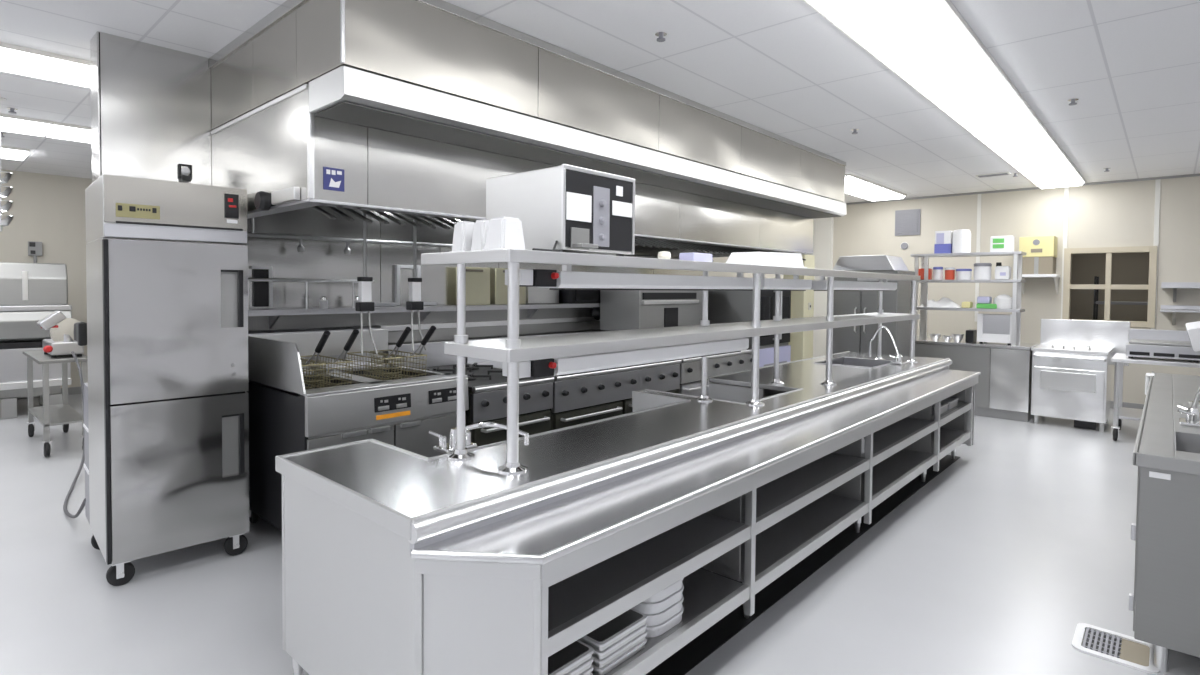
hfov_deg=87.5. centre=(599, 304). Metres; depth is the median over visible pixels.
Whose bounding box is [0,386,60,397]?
shelf
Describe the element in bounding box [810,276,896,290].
heater
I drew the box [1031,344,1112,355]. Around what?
countertop
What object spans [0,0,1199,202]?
ceiling
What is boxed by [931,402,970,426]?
shelf
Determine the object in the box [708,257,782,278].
wall partition
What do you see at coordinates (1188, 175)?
trim
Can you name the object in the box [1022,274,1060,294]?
wall shelf
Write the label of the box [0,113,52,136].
ceiling light
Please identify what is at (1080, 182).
ceiling light
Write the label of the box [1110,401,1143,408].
baseboard
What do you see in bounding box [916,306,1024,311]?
shelf
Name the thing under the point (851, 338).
tall cabinet
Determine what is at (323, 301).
salt shaker
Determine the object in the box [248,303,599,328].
wall shelf
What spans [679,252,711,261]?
plastic tub
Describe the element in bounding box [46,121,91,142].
ceiling light
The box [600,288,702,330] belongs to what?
salamander broiler
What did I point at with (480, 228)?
plastic bin
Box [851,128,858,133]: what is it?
sprinkler head
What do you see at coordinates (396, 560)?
counter
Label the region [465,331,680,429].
range
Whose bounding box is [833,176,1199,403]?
wall
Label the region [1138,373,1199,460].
countertop
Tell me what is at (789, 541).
shelf
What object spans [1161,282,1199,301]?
wall shelf
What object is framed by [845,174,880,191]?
ceiling light
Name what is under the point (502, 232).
plastic bin
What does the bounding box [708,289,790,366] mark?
oven
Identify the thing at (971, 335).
canister
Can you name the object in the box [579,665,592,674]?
sheet pan
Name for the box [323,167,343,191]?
sign
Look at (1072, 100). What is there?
sprinkler head
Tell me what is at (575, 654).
sheet pan
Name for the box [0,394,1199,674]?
floor
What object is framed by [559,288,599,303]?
infrared warmer
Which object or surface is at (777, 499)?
shelf
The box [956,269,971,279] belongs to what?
tub
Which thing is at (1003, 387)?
base cabinet
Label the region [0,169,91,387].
wall
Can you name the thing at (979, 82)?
ceiling light
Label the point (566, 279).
heater
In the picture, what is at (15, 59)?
ceiling light
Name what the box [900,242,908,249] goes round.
wall thermostat
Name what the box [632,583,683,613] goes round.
serving tray
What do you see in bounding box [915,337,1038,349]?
countertop
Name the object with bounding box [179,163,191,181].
wall sensor
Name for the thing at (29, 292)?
equipment
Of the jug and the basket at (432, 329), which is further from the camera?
the jug
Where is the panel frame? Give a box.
[251,265,272,306]
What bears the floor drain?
on the floor
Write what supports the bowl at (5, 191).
on the rack
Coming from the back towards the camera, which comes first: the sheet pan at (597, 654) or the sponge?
the sponge
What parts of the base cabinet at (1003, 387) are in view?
panel, door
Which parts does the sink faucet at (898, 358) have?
spout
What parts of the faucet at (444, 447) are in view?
handle, handle, spout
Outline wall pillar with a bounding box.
[783,255,814,360]
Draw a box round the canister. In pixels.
[965,330,976,342]
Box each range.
[385,341,553,446]
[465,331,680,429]
[593,330,751,395]
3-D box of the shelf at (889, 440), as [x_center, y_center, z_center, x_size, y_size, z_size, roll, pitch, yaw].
[1.952,0.941,4.487,0.484,0.056,1.468,2,2,42]
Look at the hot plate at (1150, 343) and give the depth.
6.54 m
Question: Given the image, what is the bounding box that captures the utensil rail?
[248,278,373,309]
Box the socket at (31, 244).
[29,242,34,253]
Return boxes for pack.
[976,296,996,308]
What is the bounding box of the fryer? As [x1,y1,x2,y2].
[246,325,468,530]
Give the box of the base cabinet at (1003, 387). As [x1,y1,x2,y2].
[915,337,1038,421]
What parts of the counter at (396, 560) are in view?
panel, corner panel, post, bullnose rail, rail, panel, panel, post, post, post, panel, post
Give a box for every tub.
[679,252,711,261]
[933,267,942,279]
[945,267,954,279]
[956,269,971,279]
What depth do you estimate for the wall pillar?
7.82 m
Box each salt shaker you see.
[319,296,327,307]
[354,296,358,307]
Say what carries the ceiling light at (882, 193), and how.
attached to the ceiling at (779, 67)
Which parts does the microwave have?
power cord, trim, panel, knob, knob, knob, label plate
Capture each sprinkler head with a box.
[7,107,17,113]
[655,31,666,41]
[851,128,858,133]
[1067,98,1078,105]
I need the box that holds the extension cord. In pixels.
[63,351,85,517]
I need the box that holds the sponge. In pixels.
[962,302,972,307]
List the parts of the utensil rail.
post, post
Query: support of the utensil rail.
on the wall shelf at (273, 313)
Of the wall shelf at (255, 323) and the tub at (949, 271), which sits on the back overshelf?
the tub at (949, 271)
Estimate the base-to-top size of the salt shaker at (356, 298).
0.086 m
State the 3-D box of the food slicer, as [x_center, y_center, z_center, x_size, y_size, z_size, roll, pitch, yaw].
[-5.137,0.274,5.959,0.600,0.433,0.338,2,2,42]
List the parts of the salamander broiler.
grid handle, panel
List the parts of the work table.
leg, leg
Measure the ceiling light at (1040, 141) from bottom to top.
0.062 m
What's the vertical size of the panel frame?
0.290 m
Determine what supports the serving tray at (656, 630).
on the counter at (396, 560)
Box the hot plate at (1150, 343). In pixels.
[1126,329,1199,361]
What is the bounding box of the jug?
[995,262,1010,279]
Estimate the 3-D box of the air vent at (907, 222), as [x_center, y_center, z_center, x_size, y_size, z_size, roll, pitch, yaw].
[4.955,-1.317,10.110,0.380,0.410,0.036,2,2,42]
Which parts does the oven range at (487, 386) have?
knob, oven door, control panel, rail, door handle, knob, knob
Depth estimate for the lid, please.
3.78 m
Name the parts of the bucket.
lid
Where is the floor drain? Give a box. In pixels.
[1072,623,1158,673]
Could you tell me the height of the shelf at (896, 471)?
0.056 m
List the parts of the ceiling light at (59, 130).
frame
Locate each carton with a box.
[1019,236,1057,256]
[1022,257,1055,273]
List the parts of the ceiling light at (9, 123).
frame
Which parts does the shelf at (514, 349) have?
post, post, shelf, shelf, post, post, post, post, post, post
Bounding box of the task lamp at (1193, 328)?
[1186,321,1199,404]
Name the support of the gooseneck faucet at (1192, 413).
on the sink cabinet at (1164, 603)
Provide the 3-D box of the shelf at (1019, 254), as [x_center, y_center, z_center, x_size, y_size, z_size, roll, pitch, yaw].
[4.714,-0.636,8.069,1.240,0.035,0.360,2,2,42]
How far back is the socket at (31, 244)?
8.43 m
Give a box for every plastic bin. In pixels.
[449,221,473,251]
[471,220,488,250]
[482,217,524,249]
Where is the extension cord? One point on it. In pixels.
(66, 512)
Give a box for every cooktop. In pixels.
[421,364,548,389]
[465,361,553,376]
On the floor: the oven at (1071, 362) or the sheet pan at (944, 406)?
the oven at (1071, 362)
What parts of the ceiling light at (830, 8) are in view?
frame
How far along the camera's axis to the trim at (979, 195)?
9.45 m
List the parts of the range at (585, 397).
knob, knob, oven door, door handle, knob, control panel, rail, knob, oven door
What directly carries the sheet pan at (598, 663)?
on the sheet pan at (598, 671)
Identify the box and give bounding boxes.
[526,287,558,303]
[934,230,952,253]
[990,236,1014,251]
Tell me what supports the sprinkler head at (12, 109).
attached to the ceiling at (779, 67)
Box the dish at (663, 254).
[658,251,670,258]
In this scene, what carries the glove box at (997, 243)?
on the back overshelf
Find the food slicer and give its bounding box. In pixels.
[37,311,86,357]
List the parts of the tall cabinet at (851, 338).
door, door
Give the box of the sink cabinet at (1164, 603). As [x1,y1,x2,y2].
[1128,371,1199,672]
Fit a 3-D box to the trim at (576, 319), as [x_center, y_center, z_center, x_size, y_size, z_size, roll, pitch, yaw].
[-0.535,0.170,6.382,0.042,0.045,5.880,2,2,42]
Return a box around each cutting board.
[456,267,489,304]
[495,268,525,304]
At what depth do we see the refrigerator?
3.36 m
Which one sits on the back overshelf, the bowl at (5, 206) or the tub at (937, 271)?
the tub at (937, 271)
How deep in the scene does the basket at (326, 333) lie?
3.69 m
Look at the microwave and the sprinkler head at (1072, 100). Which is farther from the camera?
the sprinkler head at (1072, 100)
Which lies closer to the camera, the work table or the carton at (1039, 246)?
the work table
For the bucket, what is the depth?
7.85 m
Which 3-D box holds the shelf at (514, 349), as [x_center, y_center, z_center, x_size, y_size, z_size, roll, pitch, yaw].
[1.116,0.164,4.218,0.590,0.803,4.950,2,2,42]
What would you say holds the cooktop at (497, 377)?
in the oven range at (487, 386)
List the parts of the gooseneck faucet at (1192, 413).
handle, spout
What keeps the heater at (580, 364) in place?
attached to the shelf at (514, 349)
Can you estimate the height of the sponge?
0.080 m
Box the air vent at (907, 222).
[895,209,920,235]
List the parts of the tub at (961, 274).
lid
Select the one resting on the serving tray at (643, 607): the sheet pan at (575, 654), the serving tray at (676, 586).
the serving tray at (676, 586)
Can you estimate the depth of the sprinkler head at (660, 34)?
3.63 m
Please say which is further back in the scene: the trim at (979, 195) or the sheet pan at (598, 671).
the trim at (979, 195)
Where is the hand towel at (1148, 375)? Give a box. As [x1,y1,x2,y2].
[1145,373,1154,394]
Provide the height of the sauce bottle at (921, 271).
0.225 m
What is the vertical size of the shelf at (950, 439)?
0.056 m
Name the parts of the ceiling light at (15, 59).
frame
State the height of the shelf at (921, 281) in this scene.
0.035 m
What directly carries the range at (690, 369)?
on the floor
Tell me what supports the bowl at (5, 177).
on the rack
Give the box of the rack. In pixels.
[0,97,13,230]
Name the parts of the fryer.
name plate, door, door handle, drain handle, control panel, door handle, door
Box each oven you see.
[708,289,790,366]
[1031,319,1130,431]
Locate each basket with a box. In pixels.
[300,329,358,387]
[300,330,330,389]
[346,327,410,380]
[370,326,435,378]
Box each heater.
[502,338,748,377]
[505,265,752,290]
[751,274,811,290]
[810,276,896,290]
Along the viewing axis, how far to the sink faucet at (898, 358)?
5.67 m
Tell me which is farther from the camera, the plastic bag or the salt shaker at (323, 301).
the plastic bag
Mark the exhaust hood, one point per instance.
(407, 107)
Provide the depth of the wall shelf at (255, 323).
5.46 m
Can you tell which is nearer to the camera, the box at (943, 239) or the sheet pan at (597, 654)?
the sheet pan at (597, 654)
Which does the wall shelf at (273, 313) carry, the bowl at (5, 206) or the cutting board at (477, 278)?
the cutting board at (477, 278)
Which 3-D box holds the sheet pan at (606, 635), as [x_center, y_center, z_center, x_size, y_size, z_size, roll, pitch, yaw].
[-0.102,1.118,2.313,0.515,0.027,0.255,2,2,42]
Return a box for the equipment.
[0,262,71,418]
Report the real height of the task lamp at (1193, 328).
0.532 m
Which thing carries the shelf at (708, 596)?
attached to the counter at (396, 560)
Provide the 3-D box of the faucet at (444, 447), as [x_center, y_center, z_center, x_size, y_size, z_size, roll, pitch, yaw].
[-0.487,0.536,2.505,0.394,0.125,0.182,2,2,36]
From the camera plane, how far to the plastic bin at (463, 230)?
2.58 m
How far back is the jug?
7.73 m
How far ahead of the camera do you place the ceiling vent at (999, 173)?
7.93 m
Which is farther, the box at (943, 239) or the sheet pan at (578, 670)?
the box at (943, 239)
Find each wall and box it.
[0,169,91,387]
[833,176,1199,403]
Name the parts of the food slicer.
blade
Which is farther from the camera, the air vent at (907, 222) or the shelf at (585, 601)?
the air vent at (907, 222)
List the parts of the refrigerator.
header panel, door, door, recessed handle, recessed handle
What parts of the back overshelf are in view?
post, post, post, post, post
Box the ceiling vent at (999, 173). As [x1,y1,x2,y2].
[976,172,1010,177]
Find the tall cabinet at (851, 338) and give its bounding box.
[832,255,914,355]
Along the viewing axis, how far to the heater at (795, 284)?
4.10 m
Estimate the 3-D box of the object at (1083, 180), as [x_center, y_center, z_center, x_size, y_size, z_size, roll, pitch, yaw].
[6.179,-1.625,8.435,0.537,0.062,0.360,2,2,42]
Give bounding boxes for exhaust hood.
[209,0,846,261]
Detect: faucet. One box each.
[429,422,528,453]
[869,326,906,363]
[1177,387,1199,427]
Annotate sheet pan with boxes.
[548,640,592,674]
[565,656,592,674]
[578,608,646,650]
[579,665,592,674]
[590,622,646,659]
[592,630,646,667]
[592,638,646,674]
[931,402,948,413]
[941,397,957,408]
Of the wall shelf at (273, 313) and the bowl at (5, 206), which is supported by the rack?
the bowl at (5, 206)
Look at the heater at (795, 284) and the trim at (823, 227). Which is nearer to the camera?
the heater at (795, 284)
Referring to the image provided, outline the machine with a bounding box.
[977,313,1011,344]
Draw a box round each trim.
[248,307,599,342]
[381,317,599,330]
[813,217,833,356]
[846,174,1199,204]
[974,194,980,321]
[1061,187,1068,318]
[1151,179,1160,329]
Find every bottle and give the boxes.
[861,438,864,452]
[918,263,931,279]
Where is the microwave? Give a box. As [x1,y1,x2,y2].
[486,164,634,255]
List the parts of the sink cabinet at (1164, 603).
door, leg, panel, sink bowl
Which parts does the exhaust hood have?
corner trim, ceiling trim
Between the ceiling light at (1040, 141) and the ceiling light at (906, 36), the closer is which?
the ceiling light at (906, 36)
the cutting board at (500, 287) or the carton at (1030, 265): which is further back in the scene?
the carton at (1030, 265)
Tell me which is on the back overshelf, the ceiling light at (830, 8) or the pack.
the pack
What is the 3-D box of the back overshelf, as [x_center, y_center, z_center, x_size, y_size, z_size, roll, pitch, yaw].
[4.709,-0.084,8.084,1.240,1.140,0.360,2,2,42]
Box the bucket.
[974,263,991,279]
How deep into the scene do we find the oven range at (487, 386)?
4.53 m
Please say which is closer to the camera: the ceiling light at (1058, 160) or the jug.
the ceiling light at (1058, 160)
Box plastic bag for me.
[993,294,1011,308]
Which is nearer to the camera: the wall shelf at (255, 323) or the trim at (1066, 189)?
the wall shelf at (255, 323)
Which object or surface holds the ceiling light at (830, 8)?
attached to the ceiling at (779, 67)
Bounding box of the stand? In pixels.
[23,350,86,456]
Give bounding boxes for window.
[1062,246,1156,327]
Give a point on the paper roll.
(961, 238)
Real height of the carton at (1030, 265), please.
0.240 m
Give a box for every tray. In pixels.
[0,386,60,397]
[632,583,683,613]
[643,578,682,602]
[645,594,683,625]
[645,605,683,636]
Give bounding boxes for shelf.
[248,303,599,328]
[421,249,920,473]
[548,513,750,656]
[591,568,749,674]
[740,493,868,593]
[741,453,869,534]
[828,449,936,508]
[861,417,937,465]
[905,428,969,459]
[911,251,1025,257]
[916,280,1025,282]
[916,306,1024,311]
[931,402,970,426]
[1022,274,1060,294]
[1160,305,1199,324]
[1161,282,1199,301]
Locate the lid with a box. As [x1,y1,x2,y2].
[726,252,806,267]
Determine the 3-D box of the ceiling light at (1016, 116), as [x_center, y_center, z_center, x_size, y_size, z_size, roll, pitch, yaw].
[3.326,-1.565,5.296,0.537,0.062,1.155,2,2,42]
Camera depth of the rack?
5.04 m
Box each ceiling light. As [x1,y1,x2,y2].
[0,42,90,87]
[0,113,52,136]
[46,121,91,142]
[822,0,985,74]
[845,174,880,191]
[845,185,906,200]
[893,49,1018,111]
[941,93,1042,138]
[974,124,1059,157]
[999,147,1072,172]
[1037,180,1083,188]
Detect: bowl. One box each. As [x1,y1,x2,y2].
[0,171,13,183]
[0,185,13,197]
[0,200,13,211]
[0,214,13,226]
[930,333,940,340]
[942,335,950,341]
[951,333,963,341]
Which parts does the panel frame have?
panel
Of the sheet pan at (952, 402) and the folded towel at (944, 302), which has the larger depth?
the folded towel at (944, 302)
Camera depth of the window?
8.42 m
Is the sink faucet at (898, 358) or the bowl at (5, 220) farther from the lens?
the sink faucet at (898, 358)
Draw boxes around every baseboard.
[17,387,80,399]
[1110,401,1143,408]
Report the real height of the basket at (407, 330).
0.375 m
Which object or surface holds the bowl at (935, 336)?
on the base cabinet at (1003, 387)
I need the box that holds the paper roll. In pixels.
[952,229,970,252]
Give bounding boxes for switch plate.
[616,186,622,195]
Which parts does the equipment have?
lid, rail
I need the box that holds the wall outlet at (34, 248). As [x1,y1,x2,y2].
[28,241,41,262]
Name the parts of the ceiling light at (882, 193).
frame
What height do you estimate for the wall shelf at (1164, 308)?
0.250 m
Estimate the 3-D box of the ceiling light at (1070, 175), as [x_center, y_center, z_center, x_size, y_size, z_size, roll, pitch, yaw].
[5.666,-1.614,7.871,0.537,0.062,1.155,2,2,42]
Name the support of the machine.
on the base cabinet at (1003, 387)
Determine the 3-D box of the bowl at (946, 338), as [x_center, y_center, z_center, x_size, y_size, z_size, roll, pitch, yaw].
[4.504,0.445,8.145,0.107,0.076,0.107,2,2,42]
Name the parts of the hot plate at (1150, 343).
plate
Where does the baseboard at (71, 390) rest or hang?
attached to the wall at (48, 209)
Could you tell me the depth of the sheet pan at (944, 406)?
5.19 m
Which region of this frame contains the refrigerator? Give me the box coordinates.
[83,174,248,585]
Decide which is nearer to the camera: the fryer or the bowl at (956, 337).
the fryer
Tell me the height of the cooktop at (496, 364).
0.020 m
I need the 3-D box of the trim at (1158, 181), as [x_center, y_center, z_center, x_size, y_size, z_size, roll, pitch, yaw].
[7.185,-0.531,8.115,0.050,2.215,0.012,2,2,42]
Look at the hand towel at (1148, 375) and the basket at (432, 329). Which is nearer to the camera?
the basket at (432, 329)
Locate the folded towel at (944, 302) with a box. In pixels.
[919,297,961,307]
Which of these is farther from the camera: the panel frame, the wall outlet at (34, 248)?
the wall outlet at (34, 248)
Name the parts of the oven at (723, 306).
door glass, door, panel, door handle, door, door glass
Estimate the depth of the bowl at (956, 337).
8.06 m
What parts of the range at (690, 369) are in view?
oven door, door handle, control panel, rail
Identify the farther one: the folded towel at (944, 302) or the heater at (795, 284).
the folded towel at (944, 302)
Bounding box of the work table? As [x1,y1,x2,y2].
[1111,353,1199,440]
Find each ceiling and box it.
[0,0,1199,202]
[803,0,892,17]
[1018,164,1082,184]
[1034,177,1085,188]
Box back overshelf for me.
[911,251,1025,345]
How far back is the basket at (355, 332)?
3.86 m
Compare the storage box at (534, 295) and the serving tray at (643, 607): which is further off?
the storage box at (534, 295)
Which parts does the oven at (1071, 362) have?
leg, lid handle, inset panel, panel, handle rail, lid handle, grease drawer, leg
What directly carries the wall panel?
attached to the wall partition at (717, 259)
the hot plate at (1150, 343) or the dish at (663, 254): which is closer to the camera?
the dish at (663, 254)
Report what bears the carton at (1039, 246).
on the carton at (1030, 265)
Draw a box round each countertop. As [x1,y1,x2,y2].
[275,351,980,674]
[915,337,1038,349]
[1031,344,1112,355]
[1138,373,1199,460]
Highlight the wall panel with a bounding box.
[90,31,706,361]

